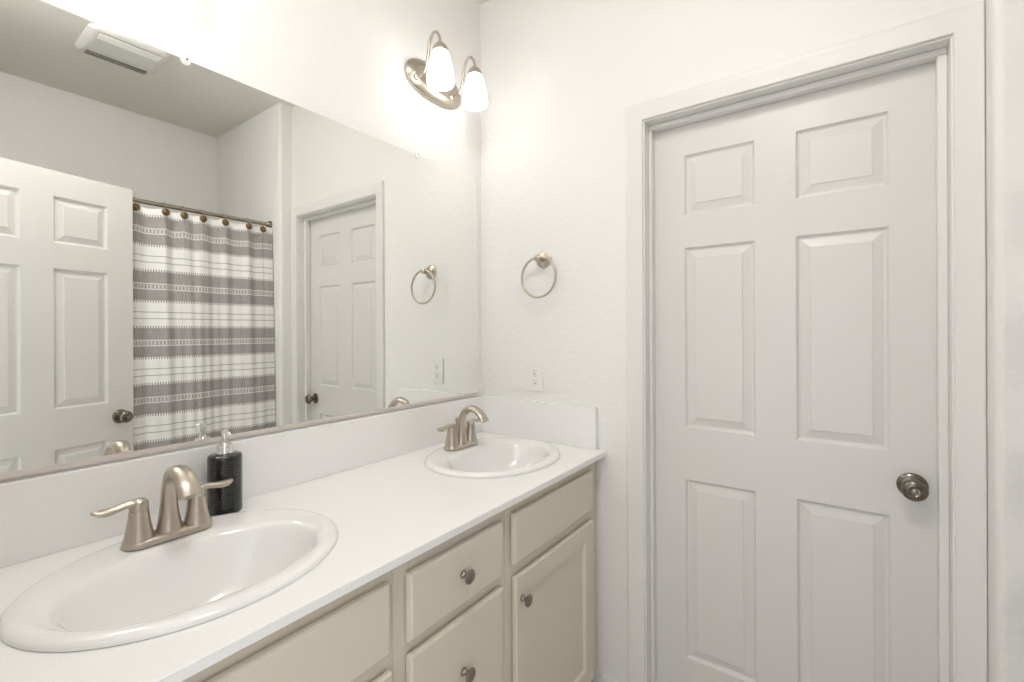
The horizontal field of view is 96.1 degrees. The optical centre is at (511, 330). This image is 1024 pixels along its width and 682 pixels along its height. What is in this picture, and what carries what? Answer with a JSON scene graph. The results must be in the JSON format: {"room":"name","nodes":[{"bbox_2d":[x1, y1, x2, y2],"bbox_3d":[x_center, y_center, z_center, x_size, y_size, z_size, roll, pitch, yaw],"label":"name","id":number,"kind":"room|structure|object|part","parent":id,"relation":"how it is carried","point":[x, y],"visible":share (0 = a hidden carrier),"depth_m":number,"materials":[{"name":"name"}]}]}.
{"room":"bathroom","nodes":[
{"label":"bathroom","id":0,"kind":"room"},
{"bbox_2d":[0,0,481,482],"bbox_3d":[-0.629,-0.058,1.442,0.115,2.750,1.765,0,0,36],"label":"wall","id":1,"kind":"structure","parent":0,"point":[341,61],"depth_m":1.46,"materials":[{"name":"white paint"}]},
{"bbox_2d":[0,0,477,479],"bbox_3d":[-0.578,-0.194,1.404,0.011,0.943,1.464,0,0,36],"label":"wall mirror","id":2,"kind":"object","parent":1,"relation":"attached to","point":[190,252],"visible":1,"depth_m":1.12,"materials":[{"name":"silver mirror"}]},
{"bbox_2d":[0,395,483,567],"bbox_3d":[-0.571,0.363,1.403,0.021,0.155,1.533,0,0,36],"label":"backsplash","id":3,"kind":"structure","parent":1,"relation":"attached to","point":[43,515],"depth_m":1.09,"materials":[{"name":"white stone"}]},
{"bbox_2d":[405,30,487,110],"bbox_3d":[-0.231,-0.966,1.733,0.194,0.202,0.304,0,0,36],"label":"vanity light","id":4,"kind":"object","parent":1,"relation":"attached to","point":[433,78],"visible":1,"depth_m":1.72,"materials":[{"name":"white glass"}]},
{"bbox_3d":[-0.301,-0.994,1.656,0.132,0.145,0.026,0,0,36],"label":"arm","id":5,"kind":"part","parent":4,"relation":"part of","materials":[{"name":"silver metal"}]},
{"bbox_3d":[-0.295,-0.957,1.786,0.028,0.136,0.292,0,0,36],"label":"plate","id":6,"kind":"part","parent":4,"relation":"part of","materials":[{"name":"silver metal"}]},
{"bbox_3d":[-0.252,-0.924,1.620,0.097,0.117,0.097,0,0,36],"label":"lamp shade","id":7,"kind":"part","parent":4,"relation":"part of","materials":[{"name":"white glass"}]},
{"bbox_3d":[-0.192,-0.994,1.808,0.132,0.145,0.026,0,0,36],"label":"arm","id":8,"kind":"part","parent":4,"relation":"part of","materials":[{"name":"silver metal"}]},
{"bbox_3d":[-0.142,-0.924,1.772,0.097,0.117,0.097,0,0,36],"label":"lamp shade","id":9,"kind":"part","parent":4,"relation":"part of","materials":[{"name":"white glass"}]},
{"bbox_2d":[475,0,489,4],"bbox_3d":[0.412,-1.488,0.688,2.865,0.100,1.935,0,0,36],"label":"ceiling","id":10,"kind":"structure","parent":0,"point":[480,2],"depth_m":2.01,"materials":[{"name":"white paint"}]},
{"bbox_2d":[480,0,982,681],"bbox_3d":[0.559,-0.064,1.603,1.623,2.750,0.115,0,0,36],"label":"wall","id":11,"kind":"structure","parent":0,"point":[561,78],"depth_m":1.72,"materials":[{"name":"white paint"}]},
{"bbox_2d":[528,362,542,391],"bbox_3d":[0.095,0.185,1.862,0.073,0.117,0.008,0,0,36],"label":"power outlet","id":12,"kind":"object","parent":11,"relation":"attached to","point":[535,369],"visible":1,"depth_m":1.86,"materials":[{"name":"white plastic"}]},
{"bbox_2d":[532,369,537,375],"bbox_3d":[0.093,0.166,1.860,0.033,0.028,0.002,0,0,36],"label":"receptacle","id":13,"kind":"object","parent":12,"relation":"attached to","point":[534,371],"depth_m":1.86,"materials":[{"name":"white plastic"}]},
{"bbox_2d":[532,378,538,384],"bbox_3d":[0.093,0.205,1.860,0.033,0.028,0.002,0,0,36],"label":"receptacle","id":14,"kind":"object","parent":12,"relation":"attached to","point":[535,381],"depth_m":1.86,"materials":[{"name":"white plastic"}]},
{"bbox_2d":[521,251,556,297],"bbox_3d":[0.115,-0.223,1.814,0.166,0.191,0.060,0,0,36],"label":"towel ring","id":15,"kind":"object","parent":11,"relation":"attached to","point":[543,259],"visible":1,"depth_m":1.82,"materials":[{"name":"silver metal"}]},
{"bbox_2d":[602,674,619,681],"bbox_3d":[0.372,1.287,1.664,0.099,0.050,0.012,0,0,36],"label":"baseboard","id":16,"kind":"structure","parent":11,"relation":"attached to","point":[605,678],"depth_m":1.68,"materials":[{"name":"paint"}]},
{"bbox_2d":[654,61,937,681],"bbox_3d":[0.815,0.291,1.422,0.768,2.022,0.100,0,0,36],"label":"door","id":17,"kind":"structure","parent":11,"relation":"in","point":[795,237],"depth_m":1.40,"materials":[{"name":"white paint"}]},
{"bbox_3d":[1.066,0.418,1.222,0.067,0.067,0.062,0,0,36],"label":"knob","id":18,"kind":"part","parent":17,"relation":"part of","materials":[{"name":"grey metal"}]},
{"bbox_2d":[626,0,987,681],"bbox_3d":[0.807,0.259,1.416,0.901,2.102,0.130,0,0,36],"label":"door frame","id":19,"kind":"structure","parent":11,"relation":"attached to","point":[966,24],"depth_m":1.19,"materials":[{"name":"paint"}]},
{"bbox_2d":[985,0,1023,681],"bbox_3d":[1.515,-0.068,0.864,0.892,2.750,0.196,0,0,36],"label":"wall","id":20,"kind":"structure","parent":0,"point":[1004,19],"depth_m":1.04,"materials":[{"name":"white paint"}]},
{"bbox_3d":[0.424,1.362,0.688,2.865,0.100,1.935,0,0,36],"label":"floor","id":21,"kind":"structure","parent":0,"visible":0},
{"bbox_2d":[182,570,391,681],"bbox_3d":[-0.611,0.888,0.836,0.607,0.856,0.566,0,0,36],"label":"base cabinet","id":22,"kind":"object","parent":21,"relation":"on","point":[348,638],"visible":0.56,"depth_m":0.79,"materials":[{"name":"paint"}]},
{"bbox_2d":[0,395,606,681],"bbox_3d":[-0.339,0.371,1.236,0.592,0.174,1.533,0,0,36],"label":"countertop","id":23,"kind":"structure","parent":22,"relation":"on","point":[369,475],"depth_m":1.04,"materials":[{"name":"white stone"}]},
{"bbox_2d":[90,465,232,550],"bbox_3d":[-0.718,0.350,0.961,0.186,0.156,0.185,0,0,-11],"label":"faucet","id":24,"kind":"object","parent":23,"relation":"on","point":[179,482],"visible":1,"depth_m":0.93,"materials":[{"name":"silver metal"}]},
{"bbox_3d":[-0.765,0.347,0.900,0.032,0.023,0.089,0,0,36],"label":"lever","id":25,"kind":"part","parent":24,"relation":"part of","materials":[{"name":"silver metal"}]},
{"bbox_3d":[-0.748,0.391,0.923,0.054,0.066,0.054,0,0,36],"label":"handle","id":26,"kind":"part","parent":24,"relation":"part of","materials":[{"name":"silver metal"}]},
{"bbox_3d":[-0.718,0.421,0.965,0.057,0.014,0.159,0,0,36],"label":"plate","id":27,"kind":"part","parent":24,"relation":"part of","materials":[{"name":"silver metal"}]},
{"bbox_3d":[-0.680,0.346,0.937,0.146,0.148,0.053,0,0,36],"label":"spout","id":28,"kind":"part","parent":24,"relation":"part of","materials":[{"name":"silver metal"}]},
{"bbox_3d":[-0.689,0.391,1.006,0.054,0.066,0.054,0,0,36],"label":"handle","id":29,"kind":"part","parent":24,"relation":"part of","materials":[{"name":"silver metal"}]},
{"bbox_3d":[-0.672,0.347,1.030,0.032,0.023,0.089,0,0,36],"label":"lever","id":30,"kind":"part","parent":24,"relation":"part of","materials":[{"name":"silver metal"}]},
{"bbox_2d":[0,509,337,651],"bbox_3d":[-0.593,0.508,0.875,0.448,0.161,0.522,0,0,36],"label":"sink","id":31,"kind":"object","parent":23,"relation":"in","point":[109,596],"visible":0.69,"depth_m":0.86,"materials":[{"name":"ceramic"}]},
{"bbox_2d":[207,429,242,516],"bbox_3d":[-0.700,0.340,1.123,0.074,0.201,0.074,0,0,36],"label":"soap dispenser","id":32,"kind":"object","parent":23,"relation":"on","point":[226,463],"visible":0.94,"depth_m":1.10,"materials":[{"name":"black ceramic"}]},
{"bbox_2d":[437,405,488,450],"bbox_3d":[-0.186,0.348,1.698,0.186,0.156,0.185,0,0,-11],"label":"faucet","id":33,"kind":"object","parent":23,"relation":"on","point":[461,435],"visible":1,"depth_m":1.68,"materials":[{"name":"silver metal"}]},
{"bbox_3d":[-0.234,0.345,1.638,0.032,0.023,0.089,0,0,36],"label":"lever","id":34,"kind":"part","parent":33,"relation":"part of","materials":[{"name":"silver metal"}]},
{"bbox_3d":[-0.217,0.389,1.661,0.054,0.066,0.054,0,0,36],"label":"handle","id":35,"kind":"part","parent":33,"relation":"part of","materials":[{"name":"silver metal"}]},
{"bbox_3d":[-0.187,0.419,1.702,0.057,0.014,0.159,0,0,36],"label":"plate","id":36,"kind":"part","parent":33,"relation":"part of","materials":[{"name":"silver metal"}]},
{"bbox_3d":[-0.157,0.389,1.744,0.054,0.066,0.054,0,0,36],"label":"handle","id":37,"kind":"part","parent":33,"relation":"part of","materials":[{"name":"silver metal"}]},
{"bbox_3d":[-0.148,0.344,1.674,0.146,0.148,0.053,0,0,36],"label":"spout","id":38,"kind":"part","parent":33,"relation":"part of","materials":[{"name":"silver metal"}]},
{"bbox_3d":[-0.140,0.345,1.767,0.032,0.023,0.089,0,0,36],"label":"lever","id":39,"kind":"part","parent":33,"relation":"part of","materials":[{"name":"silver metal"}]},
{"bbox_2d":[425,437,559,477],"bbox_3d":[-0.061,0.506,1.612,0.448,0.161,0.522,0,0,36],"label":"sink","id":40,"kind":"object","parent":23,"relation":"in","point":[496,457],"visible":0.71,"depth_m":1.68,"materials":[{"name":"ceramic"}]},
{"bbox_3d":[-0.378,0.939,0.703,0.017,0.553,0.483,0,0,36],"label":"cabinet door","id":41,"kind":"part","parent":22,"relation":"part of","materials":[{"name":"paint"}]},
{"bbox_2d":[392,510,504,681],"bbox_3d":[-0.336,0.887,1.217,0.607,0.856,0.372,0,0,36],"label":"base cabinet","id":42,"kind":"object","parent":21,"relation":"on","point":[448,599],"visible":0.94,"depth_m":1.03,"materials":[{"name":"paint"}]},
{"bbox_3d":[-0.119,0.784,1.063,0.017,0.250,0.315,0,0,36],"label":"drawer","id":43,"kind":"part","parent":42,"relation":"part of","materials":[{"name":"paint"}]},
{"bbox_3d":[-0.120,0.561,1.063,0.017,0.140,0.315,0,0,36],"label":"drawer","id":44,"kind":"part","parent":42,"relation":"part of","materials":[{"name":"paint"}]},
{"bbox_3d":[-0.101,0.558,1.051,0.028,0.033,0.033,0,0,36],"label":"knob","id":45,"kind":"part","parent":42,"relation":"part of","materials":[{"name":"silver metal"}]},
{"bbox_3d":[-0.100,0.782,1.051,0.028,0.033,0.033,0,0,36],"label":"knob","id":46,"kind":"part","parent":42,"relation":"part of","materials":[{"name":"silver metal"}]},
{"bbox_2d":[504,462,596,681],"bbox_3d":[-0.055,0.886,1.608,0.607,0.856,0.591,0,0,36],"label":"base cabinet","id":47,"kind":"object","parent":21,"relation":"on","point":[550,576],"visible":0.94,"depth_m":1.40,"materials":[{"name":"paint"}]},
{"bbox_3d":[0.039,0.726,1.244,0.028,0.033,0.033,0,0,36],"label":"knob","id":48,"kind":"part","parent":47,"relation":"part of","materials":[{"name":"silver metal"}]},
{"bbox_3d":[0.140,0.557,1.423,0.017,0.136,0.472,0,0,36],"label":"false drawer","id":49,"kind":"part","parent":47,"relation":"part of","materials":[{"name":"paint"}]},
{"bbox_3d":[0.143,0.937,1.427,0.017,0.552,0.470,0,0,36],"label":"cabinet door","id":50,"kind":"part","parent":47,"relation":"part of","materials":[{"name":"paint"}]}
]}

